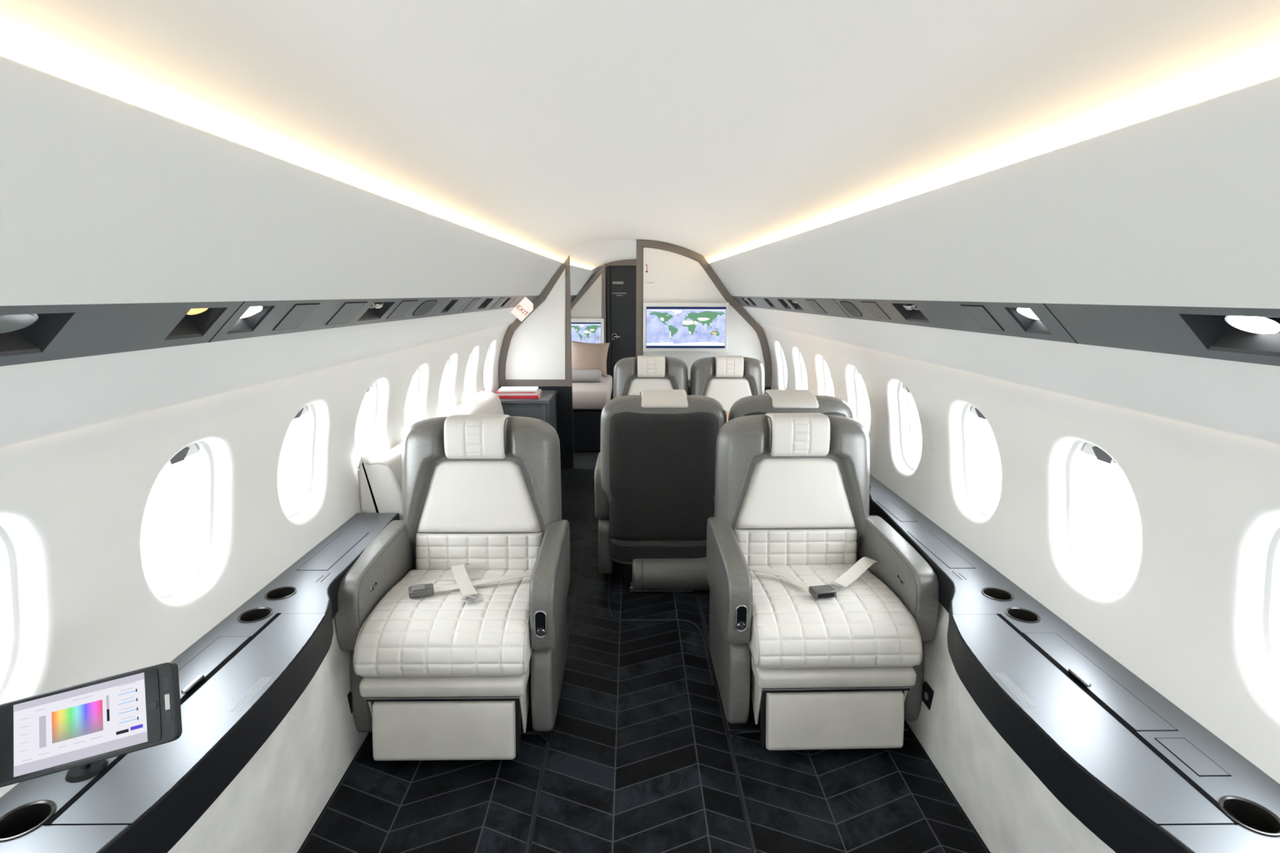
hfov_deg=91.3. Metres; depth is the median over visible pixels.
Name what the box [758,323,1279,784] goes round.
wall
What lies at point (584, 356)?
pillow
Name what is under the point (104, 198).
panels
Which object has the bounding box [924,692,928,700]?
socket
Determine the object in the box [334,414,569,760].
seat
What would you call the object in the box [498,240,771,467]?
wall
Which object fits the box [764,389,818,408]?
cushion
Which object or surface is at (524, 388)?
magazine
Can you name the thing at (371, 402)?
window
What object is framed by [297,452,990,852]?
floor
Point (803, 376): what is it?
window
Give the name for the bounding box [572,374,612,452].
sofa
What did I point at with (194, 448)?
blind
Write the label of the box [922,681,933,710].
power outlet
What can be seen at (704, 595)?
carpet
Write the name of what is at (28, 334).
panel
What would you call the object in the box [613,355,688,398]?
seat
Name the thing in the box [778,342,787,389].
window
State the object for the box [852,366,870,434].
window
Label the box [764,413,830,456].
cushion
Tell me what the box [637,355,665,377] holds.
cushion
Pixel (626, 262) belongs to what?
trim
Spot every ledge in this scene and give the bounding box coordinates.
[0,512,399,852]
[869,474,1279,852]
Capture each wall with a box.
[0,322,512,798]
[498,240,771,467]
[570,264,605,342]
[584,265,635,399]
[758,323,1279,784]
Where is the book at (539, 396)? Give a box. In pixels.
[498,391,542,398]
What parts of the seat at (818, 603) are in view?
armrest, knob, leg rest frame, leg rest rail, rail trim, armrest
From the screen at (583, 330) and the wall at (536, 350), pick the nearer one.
the wall at (536, 350)
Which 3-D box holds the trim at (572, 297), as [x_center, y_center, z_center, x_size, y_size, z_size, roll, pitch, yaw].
[-0.807,-1.234,5.974,0.122,0.121,1.896,1,12,4]
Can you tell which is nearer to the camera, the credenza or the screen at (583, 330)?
the credenza
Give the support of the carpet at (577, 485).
on the floor at (581, 460)
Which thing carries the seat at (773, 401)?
on the carpet at (704, 595)
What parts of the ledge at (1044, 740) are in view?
lid, lid, suede panel, lid, lid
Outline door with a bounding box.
[606,265,635,399]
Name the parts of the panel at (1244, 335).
lid, lid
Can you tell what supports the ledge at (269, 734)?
attached to the wall at (73, 502)
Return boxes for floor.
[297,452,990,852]
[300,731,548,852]
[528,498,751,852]
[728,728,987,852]
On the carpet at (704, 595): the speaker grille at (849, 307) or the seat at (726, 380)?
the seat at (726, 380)
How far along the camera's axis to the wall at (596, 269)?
6.92 m
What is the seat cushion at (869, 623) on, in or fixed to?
on the seat at (818, 603)
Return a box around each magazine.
[495,387,539,393]
[496,389,540,394]
[497,386,538,392]
[497,390,541,395]
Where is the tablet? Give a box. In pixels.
[0,662,182,787]
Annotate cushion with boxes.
[354,569,533,676]
[444,414,510,458]
[572,369,601,382]
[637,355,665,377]
[640,389,688,408]
[714,355,743,377]
[748,564,921,668]
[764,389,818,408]
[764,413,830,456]
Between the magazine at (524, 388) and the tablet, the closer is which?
the tablet
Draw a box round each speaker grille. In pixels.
[412,300,437,315]
[840,301,862,316]
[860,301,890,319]
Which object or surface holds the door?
in the wall at (590, 302)
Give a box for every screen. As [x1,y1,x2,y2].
[571,318,604,343]
[643,302,728,351]
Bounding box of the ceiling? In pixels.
[0,0,1279,270]
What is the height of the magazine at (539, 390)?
0.008 m
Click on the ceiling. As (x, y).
(584, 131)
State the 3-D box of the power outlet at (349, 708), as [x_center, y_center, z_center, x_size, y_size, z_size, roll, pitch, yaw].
[-0.925,0.879,2.014,0.010,0.070,0.056,0,12,-1]
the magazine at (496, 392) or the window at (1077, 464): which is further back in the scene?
the magazine at (496, 392)
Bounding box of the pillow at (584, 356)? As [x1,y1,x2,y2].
[571,340,609,377]
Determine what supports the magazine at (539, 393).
on the book at (539, 396)
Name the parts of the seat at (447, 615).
armrest, rail trim, leg rest rail, leg rest frame, knob, armrest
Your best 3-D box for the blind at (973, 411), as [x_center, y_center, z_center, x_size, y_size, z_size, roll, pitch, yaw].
[1.149,-0.051,2.081,0.021,0.046,0.195,0,12,-1]
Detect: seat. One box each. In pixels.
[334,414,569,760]
[594,389,726,591]
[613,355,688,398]
[689,355,764,412]
[706,413,939,750]
[728,389,853,421]
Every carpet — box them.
[371,468,595,733]
[697,590,908,730]
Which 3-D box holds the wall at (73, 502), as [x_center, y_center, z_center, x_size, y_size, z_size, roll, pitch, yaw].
[-1.030,0.168,2.942,0.377,1.345,8.806,0,12,0]
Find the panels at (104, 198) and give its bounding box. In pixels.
[0,55,1279,308]
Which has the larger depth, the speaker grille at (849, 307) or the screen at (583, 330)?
the screen at (583, 330)
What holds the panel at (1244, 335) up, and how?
attached to the wall at (1207, 500)
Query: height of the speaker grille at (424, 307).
0.060 m
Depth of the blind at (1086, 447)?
1.57 m
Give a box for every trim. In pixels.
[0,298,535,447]
[535,294,577,302]
[603,259,635,266]
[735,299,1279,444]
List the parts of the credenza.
door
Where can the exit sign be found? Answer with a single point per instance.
(525, 307)
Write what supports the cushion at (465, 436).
on the seat at (447, 615)
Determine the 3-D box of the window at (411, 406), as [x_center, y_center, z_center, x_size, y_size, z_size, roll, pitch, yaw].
[-1.171,-0.125,3.157,0.132,0.462,0.344,0,12,-1]
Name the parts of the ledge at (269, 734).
lid, suede panel, lid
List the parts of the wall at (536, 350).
panel, frame, panel, panel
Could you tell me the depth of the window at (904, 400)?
2.78 m
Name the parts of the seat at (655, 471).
armrest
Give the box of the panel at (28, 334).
[0,295,537,366]
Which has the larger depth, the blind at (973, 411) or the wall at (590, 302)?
the wall at (590, 302)
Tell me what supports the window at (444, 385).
in the wall at (73, 502)
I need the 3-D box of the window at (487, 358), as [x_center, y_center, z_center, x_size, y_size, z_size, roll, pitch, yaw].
[-1.194,-0.467,4.771,0.132,0.462,0.344,0,12,-1]
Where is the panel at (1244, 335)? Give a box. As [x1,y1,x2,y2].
[733,296,1279,366]
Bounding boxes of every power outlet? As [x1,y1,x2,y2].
[346,691,352,714]
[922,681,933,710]
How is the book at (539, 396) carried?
on the credenza
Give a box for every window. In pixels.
[0,520,25,703]
[151,440,217,599]
[282,402,319,519]
[356,380,380,464]
[404,365,422,431]
[438,355,451,417]
[463,348,474,400]
[483,343,491,390]
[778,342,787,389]
[797,348,808,389]
[821,355,834,396]
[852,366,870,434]
[895,381,919,471]
[959,402,995,518]
[1062,440,1130,595]
[1257,520,1279,695]
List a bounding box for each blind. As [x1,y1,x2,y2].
[166,443,199,464]
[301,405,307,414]
[969,405,977,414]
[1080,442,1117,464]
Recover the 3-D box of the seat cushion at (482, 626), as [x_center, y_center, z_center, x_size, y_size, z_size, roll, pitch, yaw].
[-0.607,0.637,2.128,0.516,0.162,0.539,0,12,-1]
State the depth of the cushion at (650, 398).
2.86 m
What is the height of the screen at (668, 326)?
0.391 m
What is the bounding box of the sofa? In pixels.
[357,391,503,519]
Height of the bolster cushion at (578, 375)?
0.124 m
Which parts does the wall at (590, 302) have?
panel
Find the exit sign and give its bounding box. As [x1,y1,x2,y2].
[511,296,533,321]
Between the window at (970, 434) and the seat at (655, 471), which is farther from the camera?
the seat at (655, 471)
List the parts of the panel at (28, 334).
lid, lid, lid, lid, lid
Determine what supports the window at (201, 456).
in the wall at (73, 502)
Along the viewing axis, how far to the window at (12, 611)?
1.14 m
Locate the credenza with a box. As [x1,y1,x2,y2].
[499,390,556,431]
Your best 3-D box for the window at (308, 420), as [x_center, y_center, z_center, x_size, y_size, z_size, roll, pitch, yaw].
[-1.156,0.103,2.081,0.132,0.462,0.344,0,12,-1]
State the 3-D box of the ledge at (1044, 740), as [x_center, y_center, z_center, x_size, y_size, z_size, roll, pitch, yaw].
[0.962,0.801,1.742,0.342,0.611,6.850,0,12,-1]
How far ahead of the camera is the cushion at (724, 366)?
4.60 m
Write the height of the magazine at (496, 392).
0.007 m
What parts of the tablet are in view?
stand arm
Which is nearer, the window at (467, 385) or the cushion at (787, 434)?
the cushion at (787, 434)
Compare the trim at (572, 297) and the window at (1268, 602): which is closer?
the window at (1268, 602)

